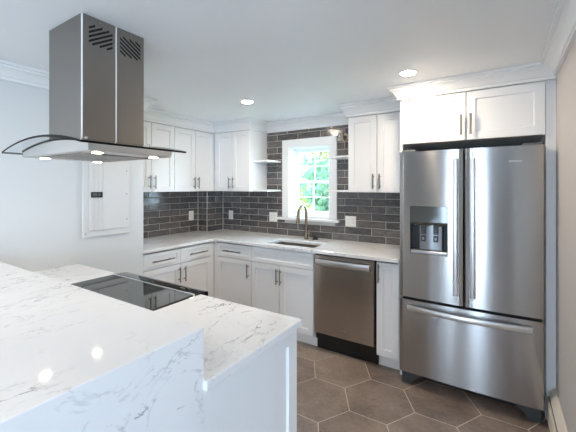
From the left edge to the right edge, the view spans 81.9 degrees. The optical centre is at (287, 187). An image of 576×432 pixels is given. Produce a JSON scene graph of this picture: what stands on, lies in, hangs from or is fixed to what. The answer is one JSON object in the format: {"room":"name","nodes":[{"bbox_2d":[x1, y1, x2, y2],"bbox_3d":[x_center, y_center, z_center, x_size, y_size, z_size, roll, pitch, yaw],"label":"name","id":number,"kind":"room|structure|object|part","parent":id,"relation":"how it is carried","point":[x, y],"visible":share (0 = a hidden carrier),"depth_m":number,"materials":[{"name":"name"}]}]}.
{"room":"kitchen","nodes":[
{"label":"kitchen","id":0,"kind":"room"},
{"bbox_2d":[0,79,142,275],"bbox_3d":[-2.516,0.347,1.748,0.802,2.270,6.800,0,0,33],"label":"wall","id":1,"kind":"structure","parent":0,"point":[41,199],"depth_m":2.29,"materials":[{"name":"white paint"}]},
{"bbox_2d":[0,59,156,110],"bbox_3d":[-2.737,-0.735,0.906,0.420,0.104,5.143,0,0,33],"label":"trim","id":2,"kind":"structure","parent":1,"relation":"attached to","point":[9,71],"depth_m":2.17,"materials":[{"name":"white paint"}]},
{"bbox_2d":[82,161,129,237],"bbox_3d":[-1.436,0.061,2.651,0.038,0.638,0.380,0,0,33],"label":"breaker panel","id":3,"kind":"object","parent":1,"relation":"attached to","point":[106,185],"visible":0.8,"depth_m":2.62,"materials":[{"name":"white metal"}]},
{"bbox_2d":[143,107,178,191],"bbox_3d":[-1.501,-0.371,3.454,0.413,0.832,0.568,0,0,33],"label":"upper cabinet","id":4,"kind":"object","parent":1,"relation":"attached to","point":[158,174],"visible":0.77,"depth_m":3.46,"materials":[{"name":"white paint"}]},
{"bbox_3d":[-1.478,-0.311,3.271,0.020,0.707,0.280,0,0,33],"label":"door","id":5,"kind":"part","parent":4,"relation":"part of","materials":[{"name":"white paint"}]},
{"bbox_3d":[-1.360,-0.728,3.364,0.078,0.119,0.568,0,0,33],"label":"crown molding","id":6,"kind":"part","parent":4,"relation":"part of","materials":[{"name":"white paint"}]},
{"bbox_3d":[-1.324,-0.311,3.510,0.020,0.707,0.278,0,0,33],"label":"door","id":7,"kind":"part","parent":4,"relation":"part of","materials":[{"name":"white paint"}]},
{"bbox_2d":[143,191,197,238],"bbox_3d":[-1.512,0.313,3.820,0.010,0.537,1.241,0,0,33],"label":"backsplash","id":8,"kind":"structure","parent":1,"relation":"attached to","point":[164,213],"depth_m":3.95,"materials":[{"name":"grey tile"}]},
{"bbox_2d":[173,115,213,191],"bbox_3d":[-1.186,-0.371,3.944,0.413,0.832,0.597,0,0,33],"label":"upper cabinet","id":9,"kind":"object","parent":1,"relation":"attached to","point":[193,169],"visible":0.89,"depth_m":3.83,"materials":[{"name":"white paint"}]},
{"bbox_3d":[-1.167,-0.311,3.754,0.020,0.707,0.291,0,0,33],"label":"door","id":10,"kind":"part","parent":9,"relation":"part of","materials":[{"name":"white paint"}]},
{"bbox_3d":[-1.045,-0.728,3.854,0.078,0.119,0.597,0,0,33],"label":"crown molding","id":11,"kind":"part","parent":9,"relation":"part of","materials":[{"name":"white paint"}]},
{"bbox_3d":[-1.008,-0.311,4.002,0.020,0.707,0.289,0,0,33],"label":"door","id":12,"kind":"part","parent":9,"relation":"part of","materials":[{"name":"white paint"}]},
{"bbox_2d":[198,191,222,231],"bbox_3d":[-1.028,0.763,4.418,0.177,1.437,0.300,0,0,33],"label":"backsplash","id":13,"kind":"structure","parent":1,"relation":"attached to","point":[210,203],"depth_m":4.32,"materials":[{"name":"grey tile"}]},
{"bbox_2d":[0,0,558,121],"bbox_3d":[-0.158,-0.838,0.203,6.400,0.100,6.950,0,0,33],"label":"ceiling","id":14,"kind":"structure","parent":0,"point":[295,59],"depth_m":1.83,"materials":[{"name":"white paint"}]},
{"bbox_2d":[2,12,185,162],"bbox_3d":[-0.983,-0.468,1.680,0.791,0.639,0.502,0,0,33],"label":"range hood","id":15,"kind":"object","parent":14,"relation":"attached to","point":[96,66],"visible":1,"depth_m":1.58,"materials":[{"name":"silver metal"}]},
{"bbox_3d":[-1.065,-0.504,1.580,0.318,0.567,0.003,0,0,33],"label":"panel","id":16,"kind":"part","parent":15,"relation":"part of","materials":[{"name":"silver metal"}]},
{"bbox_2d":[22,138,171,162],"bbox_3d":[-0.981,-0.185,1.701,0.655,0.074,0.410,0,0,33],"label":"hood","id":17,"kind":"object","parent":15,"relation":"attached to","point":[54,148],"depth_m":1.56,"materials":[{"name":"silver metal"}]},
{"bbox_3d":[-0.884,-0.504,1.558,0.003,0.567,0.153,0,0,33],"label":"panel","id":18,"kind":"part","parent":15,"relation":"part of","materials":[{"name":"silver metal"}]},
{"bbox_3d":[-0.800,-0.504,1.688,0.003,0.567,0.146,0,0,33],"label":"panel","id":19,"kind":"part","parent":15,"relation":"part of","materials":[{"name":"silver metal"}]},
{"bbox_2d":[240,100,253,103],"bbox_3d":[-0.373,-0.784,3.040,0.124,0.008,0.124,0,0,33],"label":"recessed light","id":20,"kind":"object","parent":14,"relation":"in","point":[241,101],"visible":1,"depth_m":3.02,"materials":[{"name":"white plastic"}]},
{"bbox_2d":[398,69,417,75],"bbox_3d":[0.821,-0.784,2.272,0.124,0.008,0.124,0,0,33],"label":"recessed light","id":21,"kind":"object","parent":14,"relation":"in","point":[409,72],"visible":1,"depth_m":2.25,"materials":[{"name":"white plastic"}]},
{"bbox_2d":[401,71,414,75],"bbox_3d":[0.821,-0.782,2.272,0.094,0.003,0.094,0,0,33],"label":"diffuser","id":22,"kind":"object","parent":21,"relation":"attached to","point":[403,73],"depth_m":2.27,"materials":[{"name":"white plastic"}]},
{"bbox_2d":[297,340,548,431],"bbox_3d":[-0.199,1.522,0.140,6.200,0.080,6.600,0,0,33],"label":"floor","id":23,"kind":"structure","parent":0,"point":[337,392],"depth_m":2.27,"materials":[{"name":"brown tile"}]},
{"bbox_2d":[0,262,203,431],"bbox_3d":[-1.194,0.947,1.284,1.921,1.070,0.508,0,0,33],"label":"raised bar","id":24,"kind":"object","parent":23,"relation":"on","point":[73,358],"visible":1,"depth_m":0.86,"materials":[{"name":"stone"}]},
{"bbox_3d":[-0.400,0.947,0.773,0.032,1.068,0.508,0,0,33],"label":"waterfall panel","id":25,"kind":"part","parent":24,"relation":"part of","materials":[{"name":"stone"}]},
{"bbox_2d":[71,272,207,310],"bbox_3d":[-0.907,1.010,1.791,0.761,0.903,0.641,0,0,33],"label":"range","id":26,"kind":"object","parent":23,"relation":"on","point":[149,293],"visible":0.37,"depth_m":1.82,"materials":[{"name":"black glass"}]},
{"bbox_3d":[-0.781,0.591,1.986,0.761,0.061,0.095,0,0,33],"label":"control panel","id":27,"kind":"part","parent":26,"relation":"part of","materials":[{"name":"black glass"}]},
{"bbox_2d":[143,248,180,284],"bbox_3d":[-1.440,1.040,3.323,0.662,0.884,0.413,0,0,33],"label":"base cabinet","id":28,"kind":"object","parent":23,"relation":"on","point":[164,265],"visible":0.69,"depth_m":3.18,"materials":[{"name":"white paint"}]},
{"bbox_3d":[-1.201,0.684,3.169,0.020,0.147,0.408,0,0,33],"label":"drawer","id":29,"kind":"part","parent":28,"relation":"part of","materials":[{"name":"white paint"}]},
{"bbox_3d":[-1.201,1.066,3.169,0.020,0.607,0.408,0,0,33],"label":"door","id":30,"kind":"part","parent":28,"relation":"part of","materials":[{"name":"white paint"}]},
{"bbox_3d":[-1.180,0.687,3.149,0.036,0.012,0.245,0,0,33],"label":"handle","id":31,"kind":"part","parent":28,"relation":"part of","materials":[{"name":"silver metal"}]},
{"bbox_2d":[179,241,213,296],"bbox_3d":[-1.204,1.040,3.690,0.662,0.884,0.460,0,0,33],"label":"base cabinet","id":32,"kind":"object","parent":23,"relation":"on","point":[196,261],"visible":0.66,"depth_m":3.55,"materials":[{"name":"white paint"}]},
{"bbox_3d":[-1.043,0.870,3.363,0.036,0.150,0.013,0,0,33],"label":"handle","id":33,"kind":"part","parent":32,"relation":"part of","materials":[{"name":"silver metal"}]},
{"bbox_3d":[-0.975,0.684,3.520,0.020,0.147,0.415,0,0,33],"label":"drawer","id":34,"kind":"part","parent":32,"relation":"part of","materials":[{"name":"white paint"}]},
{"bbox_3d":[-0.975,1.066,3.520,0.020,0.607,0.415,0,0,33],"label":"door","id":35,"kind":"part","parent":32,"relation":"part of","materials":[{"name":"white paint"}]},
{"bbox_2d":[214,241,251,306],"bbox_3d":[-0.447,1.040,3.825,0.534,0.884,0.662,0,0,33],"label":"base cabinet","id":36,"kind":"object","parent":23,"relation":"on","point":[232,262],"visible":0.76,"depth_m":3.57,"materials":[{"name":"white paint"}]},
{"bbox_3d":[-0.579,0.684,3.572,0.479,0.147,0.020,0,0,33],"label":"drawer","id":37,"kind":"part","parent":36,"relation":"part of","materials":[{"name":"white paint"}]},
{"bbox_2d":[143,230,399,262],"bbox_3d":[-0.315,0.582,3.224,2.662,0.030,1.531,0,0,33],"label":"countertop","id":38,"kind":"structure","parent":36,"relation":"on","point":[360,250],"depth_m":3.37,"materials":[{"name":"stone"}]},
{"bbox_2d":[274,242,318,247],"bbox_3d":[0.085,0.695,3.396,0.579,0.194,0.315,0,0,33],"label":"sink","id":39,"kind":"object","parent":38,"relation":"in","point":[283,243],"visible":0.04,"depth_m":3.56,"materials":[{"name":"silver metal"}]},
{"bbox_2d":[296,204,310,238],"bbox_3d":[0.169,0.373,3.581,0.088,0.387,0.228,0,0,33],"label":"kitchen faucet","id":40,"kind":"object","parent":38,"relation":"on","point":[301,205],"visible":1,"depth_m":3.64,"materials":[{"name":"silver metal"}]},
{"bbox_3d":[0.156,0.329,3.591,0.028,0.297,0.197,0,0,33],"label":"spout","id":41,"kind":"part","parent":40,"relation":"part of","materials":[{"name":"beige metal"}]},
{"bbox_2d":[204,329,296,431],"bbox_3d":[-0.350,1.040,1.385,0.602,0.884,0.572,0,0,33],"label":"base cabinet","id":42,"kind":"object","parent":23,"relation":"on","point":[260,396],"visible":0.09,"depth_m":1.23,"materials":[{"name":"white paint"}]},
{"bbox_2d":[155,294,301,390],"bbox_3d":[-0.351,0.582,1.367,0.624,0.030,0.550,0,0,33],"label":"countertop","id":43,"kind":"structure","parent":42,"relation":"on","point":[235,334],"depth_m":1.33,"materials":[{"name":"stone"}]},
{"bbox_2d":[252,246,316,345],"bbox_3d":[0.086,1.040,3.483,0.727,0.884,0.661,0,0,33],"label":"base cabinet","id":44,"kind":"object","parent":23,"relation":"on","point":[282,280],"visible":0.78,"depth_m":3.21,"materials":[{"name":"white paint"}]},
{"bbox_3d":[-0.226,1.066,3.345,0.346,0.607,0.020,0,0,33],"label":"door","id":45,"kind":"part","parent":44,"relation":"part of","materials":[{"name":"white paint"}]},
{"bbox_3d":[-0.112,0.870,3.238,0.013,0.150,0.036,0,0,33],"label":"handle","id":46,"kind":"part","parent":44,"relation":"part of","materials":[{"name":"silver metal"}]},
{"bbox_3d":[0.080,1.066,3.148,0.370,0.607,0.020,0,0,33],"label":"door","id":47,"kind":"part","parent":44,"relation":"part of","materials":[{"name":"white paint"}]},
{"bbox_2d":[314,254,377,363],"bbox_3d":[0.627,1.041,3.112,0.569,0.881,0.667,0,0,33],"label":"dishwasher","id":48,"kind":"object","parent":23,"relation":"on","point":[345,288],"visible":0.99,"depth_m":2.86,"materials":[{"name":"silver metal"}]},
{"bbox_3d":[0.458,0.665,2.858,0.497,0.050,0.057,0,0,33],"label":"handle","id":49,"kind":"part","parent":48,"relation":"part of","materials":[{"name":"silver metal"}]},
{"bbox_3d":[0.518,1.402,2.942,0.567,0.160,0.020,0,0,33],"label":"kick plate","id":50,"kind":"part","parent":48,"relation":"part of","materials":[{"name":"black plastic"}]},
{"bbox_2d":[377,261,399,369],"bbox_3d":[0.961,1.040,2.920,0.184,0.884,0.661,0,0,33],"label":"base cabinet","id":51,"kind":"object","parent":23,"relation":"on","point":[388,273],"visible":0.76,"depth_m":2.68,"materials":[{"name":"white paint"}]},
{"bbox_3d":[0.735,0.695,2.694,0.013,0.150,0.036,0,0,33],"label":"handle","id":52,"kind":"part","parent":51,"relation":"part of","materials":[{"name":"silver metal"}]},
{"bbox_2d":[400,100,413,374],"bbox_3d":[1.063,0.377,2.885,0.020,2.210,0.612,0,0,33],"label":"panel","id":53,"kind":"object","parent":23,"relation":"on","point":[402,147],"visible":0.1,"depth_m":2.63,"materials":[{"name":"white paint"}]},
{"bbox_2d":[400,142,543,423],"bbox_3d":[1.388,0.598,2.554,0.878,1.766,0.782,0,0,33],"label":"refrigerator","id":54,"kind":"object","parent":23,"relation":"on","point":[472,219],"visible":1,"depth_m":2.24,"materials":[{"name":"grey metal"}]},
{"bbox_3d":[1.027,0.269,2.420,0.250,0.030,0.024,0,0,33],"label":"ice chute trim","id":55,"kind":"part","parent":54,"relation":"part of","materials":[{"name":"silver metal"}]},
{"bbox_3d":[1.039,0.205,2.439,0.254,0.134,0.089,0,0,33],"label":"control panel","id":56,"kind":"part","parent":54,"relation":"part of","materials":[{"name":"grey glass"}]},
{"bbox_3d":[1.048,0.275,2.436,0.433,1.084,0.093,0,0,33],"label":"door","id":57,"kind":"part","parent":54,"relation":"part of","materials":[{"name":"silver metal"}]},
{"bbox_3d":[1.153,0.274,2.284,0.030,0.945,0.062,0,0,33],"label":"handle","id":58,"kind":"part","parent":54,"relation":"part of","materials":[{"name":"silver metal"}]},
{"bbox_3d":[1.198,0.891,2.257,0.756,0.036,0.077,0,0,33],"label":"handle","id":59,"kind":"part","parent":54,"relation":"part of","materials":[{"name":"silver metal"}]},
{"bbox_3d":[1.235,1.109,2.316,0.878,0.545,0.093,0,0,33],"label":"freezer drawer","id":60,"kind":"part","parent":54,"relation":"part of","materials":[{"name":"silver metal"}]},
{"bbox_3d":[1.240,0.274,2.228,0.030,0.945,0.062,0,0,33],"label":"handle","id":61,"kind":"part","parent":54,"relation":"part of","materials":[{"name":"silver metal"}]},
{"bbox_3d":[1.420,0.275,2.197,0.436,1.084,0.093,0,0,33],"label":"door","id":62,"kind":"part","parent":54,"relation":"part of","materials":[{"name":"silver metal"}]},
{"bbox_2d":[540,79,555,416],"bbox_3d":[1.847,0.377,2.381,0.052,2.210,0.612,0,0,33],"label":"panel","id":63,"kind":"object","parent":23,"relation":"on","point":[549,140],"visible":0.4,"depth_m":2.13,"materials":[{"name":"white paint"}]},
{"bbox_3d":[-1.485,1.040,2.114,0.530,0.884,0.572,0,0,33],"label":"base cabinet","id":64,"kind":"object","parent":23,"relation":"on","visible":0},
{"bbox_2d":[34,264,116,283],"bbox_3d":[-1.489,0.582,2.099,0.544,0.030,0.550,0,0,33],"label":"countertop","id":65,"kind":"structure","parent":64,"relation":"on","point":[70,274],"depth_m":2.19,"materials":[{"name":"stone"}]},
{"bbox_2d":[556,38,575,431],"bbox_3d":[1.317,0.347,1.395,0.120,2.270,3.250,0,0,33],"label":"wall","id":66,"kind":"structure","parent":0,"point":[566,76],"depth_m":1.77,"materials":[{"name":"grey paint"}]},
{"bbox_2d":[546,388,567,431],"bbox_3d":[1.023,1.378,1.097,0.050,0.207,2.432,0,0,33],"label":"baseboard heater","id":67,"kind":"object","parent":66,"relation":"attached to","point":[554,416],"visible":1,"depth_m":1.95,"materials":[{"name":"beige metal"}]},
{"bbox_3d":[1.006,1.396,1.104,0.012,0.136,2.415,0,0,33],"label":"panel","id":68,"kind":"part","parent":67,"relation":"part of","materials":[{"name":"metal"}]},
{"bbox_2d":[540,0,575,75],"bbox_3d":[1.005,-0.745,1.102,0.088,0.084,2.420,0,0,33],"label":"trim","id":69,"kind":"structure","parent":66,"relation":"attached to","point":[562,34],"depth_m":1.63,"materials":[{"name":"white paint"}]},
{"bbox_3d":[0.562,0.347,3.693,3.636,2.270,0.200,0,0,33],"label":"wall","id":70,"kind":"structure","parent":0,"visible":0},
{"bbox_2d":[189,211,193,219],"bbox_3d":[-1.235,0.357,4.236,0.009,0.118,0.076,0,0,33],"label":"outlet plate","id":71,"kind":"object","parent":70,"relation":"attached to","point":[191,213],"visible":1,"depth_m":4.23,"materials":[{"name":"white plastic"}]},
{"bbox_2d":[229,210,232,218],"bbox_3d":[-0.758,0.362,4.406,0.076,0.118,0.009,0,0,33],"label":"outlet plate","id":72,"kind":"object","parent":70,"relation":"attached to","point":[230,211],"visible":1,"depth_m":4.40,"materials":[{"name":"white plastic"}]},
{"bbox_2d":[214,117,268,191],"bbox_3d":[-0.578,-0.371,4.054,0.647,0.832,0.413,0,0,33],"label":"upper cabinet","id":73,"kind":"object","parent":70,"relation":"attached to","point":[237,142],"visible":0.94,"depth_m":3.94,"materials":[{"name":"white paint"}]},
{"bbox_3d":[-0.775,-0.311,4.040,0.266,0.707,0.020,0,0,33],"label":"door","id":74,"kind":"part","parent":73,"relation":"part of","materials":[{"name":"white paint"}]},
{"bbox_3d":[-0.548,-0.311,3.894,0.263,0.707,0.020,0,0,33],"label":"door","id":75,"kind":"part","parent":73,"relation":"part of","materials":[{"name":"white paint"}]},
{"bbox_3d":[-0.578,-0.728,4.054,0.647,0.119,0.413,0,0,33],"label":"crown molding","id":76,"kind":"part","parent":73,"relation":"part of","materials":[{"name":"white paint"}]},
{"bbox_2d":[253,160,280,163],"bbox_3d":[-0.246,-0.306,3.918,0.209,0.020,0.275,0,0,33],"label":"wall shelf","id":77,"kind":"object","parent":70,"relation":"attached to","point":[256,161],"visible":1,"depth_m":3.85,"materials":[{"name":"white paint"}]},
{"bbox_2d":[253,190,280,191],"bbox_3d":[-0.246,0.035,3.918,0.209,0.020,0.275,0,0,33],"label":"wall shelf","id":78,"kind":"object","parent":70,"relation":"attached to","point":[253,190],"visible":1,"depth_m":3.80,"materials":[{"name":"white paint"}]},
{"bbox_2d":[269,212,276,221],"bbox_3d":[-0.180,0.355,4.034,0.118,0.112,0.009,0,0,33],"label":"outlet plate","id":79,"kind":"object","parent":70,"relation":"attached to","point":[272,215],"visible":0.98,"depth_m":4.03,"materials":[{"name":"white plastic"}]},
{"bbox_2d":[267,112,347,132],"bbox_3d":[0.229,-0.728,3.741,1.205,0.119,0.078,0,0,33],"label":"trim","id":80,"kind":"structure","parent":70,"relation":"attached to","point":[336,119],"depth_m":3.73,"materials":[{"name":"white paint"}]},
{"bbox_2d":[277,136,339,222],"bbox_3d":[0.265,-0.092,3.851,0.797,0.939,0.255,0,0,33],"label":"window","id":81,"kind":"structure","parent":70,"relation":"in","point":[291,149],"depth_m":3.88,"materials":[{"name":"white paint"}]},
{"bbox_3d":[0.297,0.116,3.870,0.502,0.402,0.035,0,0,33],"label":"sash","id":82,"kind":"part","parent":81,"relation":"part of","materials":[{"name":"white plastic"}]},
{"bbox_3d":[0.317,-0.257,3.901,0.502,0.408,0.035,0,0,33],"label":"sash","id":83,"kind":"part","parent":81,"relation":"part of","materials":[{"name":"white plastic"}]},
{"bbox_2d":[223,125,399,245],"bbox_3d":[0.168,-0.048,3.821,2.494,1.260,0.010,0,0,33],"label":"backsplash","id":84,"kind":"structure","parent":70,"relation":"attached to","point":[377,215],"depth_m":3.69,"materials":[{"name":"grey tile"}]},
{"bbox_2d":[327,155,347,159],"bbox_3d":[0.575,-0.310,3.417,0.267,0.020,0.230,0,0,33],"label":"wall shelf","id":85,"kind":"object","parent":70,"relation":"attached to","point":[342,157],"visible":0.52,"depth_m":3.36,"materials":[{"name":"white paint"}]},
{"bbox_2d":[327,190,347,191],"bbox_3d":[0.575,0.035,3.417,0.267,0.020,0.230,0,0,33],"label":"wall shelf","id":86,"kind":"object","parent":70,"relation":"attached to","point":[327,190],"visible":0.56,"depth_m":3.33,"materials":[{"name":"white paint"}]},
{"bbox_2d":[337,133,347,141],"bbox_3d":[0.564,-0.533,3.481,0.090,0.100,0.132,0,0,33],"label":"wall light","id":87,"kind":"object","parent":70,"relation":"attached to","point":[342,137],"visible":0.99,"depth_m":3.44,"materials":[{"name":"silver metal"}]},
{"bbox_2d":[345,216,355,226],"bbox_3d":[0.660,0.355,3.495,0.120,0.112,0.009,0,0,33],"label":"outlet plate","id":88,"kind":"object","parent":70,"relation":"attached to","point":[350,221],"visible":1,"depth_m":3.49,"materials":[{"name":"white plastic"}]},
{"bbox_2d":[337,96,399,192],"bbox_3d":[0.841,-0.371,3.143,0.629,0.832,0.413,0,0,33],"label":"upper cabinet","id":89,"kind":"object","parent":70,"relation":"attached to","point":[373,124],"visible":0.87,"depth_m":3.02,"materials":[{"name":"white paint"}]},
{"bbox_3d":[0.695,-0.311,3.095,0.274,0.707,0.020,0,0,33],"label":"door","id":90,"kind":"part","parent":89,"relation":"part of","materials":[{"name":"white paint"}]},
{"bbox_3d":[0.841,-0.728,3.143,0.629,0.119,0.413,0,0,33],"label":"crown molding","id":91,"kind":"part","parent":89,"relation":"part of","materials":[{"name":"white paint"}]},
{"bbox_3d":[0.822,-0.055,2.980,0.013,0.135,0.036,0,0,33],"label":"handle","id":92,"kind":"part","parent":89,"relation":"part of","materials":[{"name":"silver metal"}]},
{"bbox_3d":[0.927,-0.311,2.946,0.267,0.707,0.020,0,0,33],"label":"door","id":93,"kind":"part","parent":89,"relation":"part of","materials":[{"name":"white paint"}]},
{"bbox_2d":[387,62,555,150],"bbox_3d":[1.401,-0.564,2.609,1.044,0.447,0.708,0,0,33],"label":"upper cabinet","id":94,"kind":"object","parent":70,"relation":"attached to","point":[500,107],"visible":0.95,"depth_m":2.34,"materials":[{"name":"white paint"}]},
{"bbox_3d":[1.088,-0.512,2.494,0.439,0.340,0.020,0,0,33],"label":"door","id":95,"kind":"part","parent":94,"relation":"part of","materials":[{"name":"white paint"}]},
{"bbox_3d":[1.234,-0.448,2.367,0.013,0.145,0.036,0,0,33],"label":"handle","id":96,"kind":"part","parent":94,"relation":"part of","materials":[{"name":"silver metal"}]},
{"bbox_3d":[1.285,-0.448,2.334,0.013,0.145,0.036,0,0,33],"label":"handle","id":97,"kind":"part","parent":94,"relation":"part of","materials":[{"name":"silver metal"}]},
{"bbox_3d":[1.291,-0.737,2.436,1.044,0.101,0.298,0,0,33],"label":"crown molding","id":98,"kind":"part","parent":94,"relation":"part of","materials":[{"name":"white paint"}]},
{"bbox_3d":[1.464,-0.512,2.253,0.445,0.340,0.020,0,0,33],"label":"door","id":99,"kind":"part","parent":94,"relation":"part of","materials":[{"name":"white paint"}]},
{"label":"outside","id":100,"kind":"structure","parent":0,"visible":0},
{"bbox_3d":[5.088,2.532,14.098,24.000,0.100,21.400,0,0,33],"label":"lawn","id":101,"kind":"structure","parent":100,"visible":0},
{"bbox_2d":[299,154,328,210],"bbox_3d":[0.795,0.834,6.570,2.746,3.308,2.086,0,0,33],"label":"tree","id":102,"kind":"object","parent":101,"relation":"on","point":[322,173],"visible":0.1,"depth_m":6.25,"materials":[{"name":"green plant"}]},
{"bbox_2d":[299,151,328,210],"bbox_3d":[0.398,-0.083,9.773,2.769,5.138,2.281,0,0,2],"label":"tree","id":103,"kind":"object","parent":101,"relation":"on","point":[304,201],"visible":0.04,"depth_m":9.24,"materials":[{"name":"green plant"}]}
]}

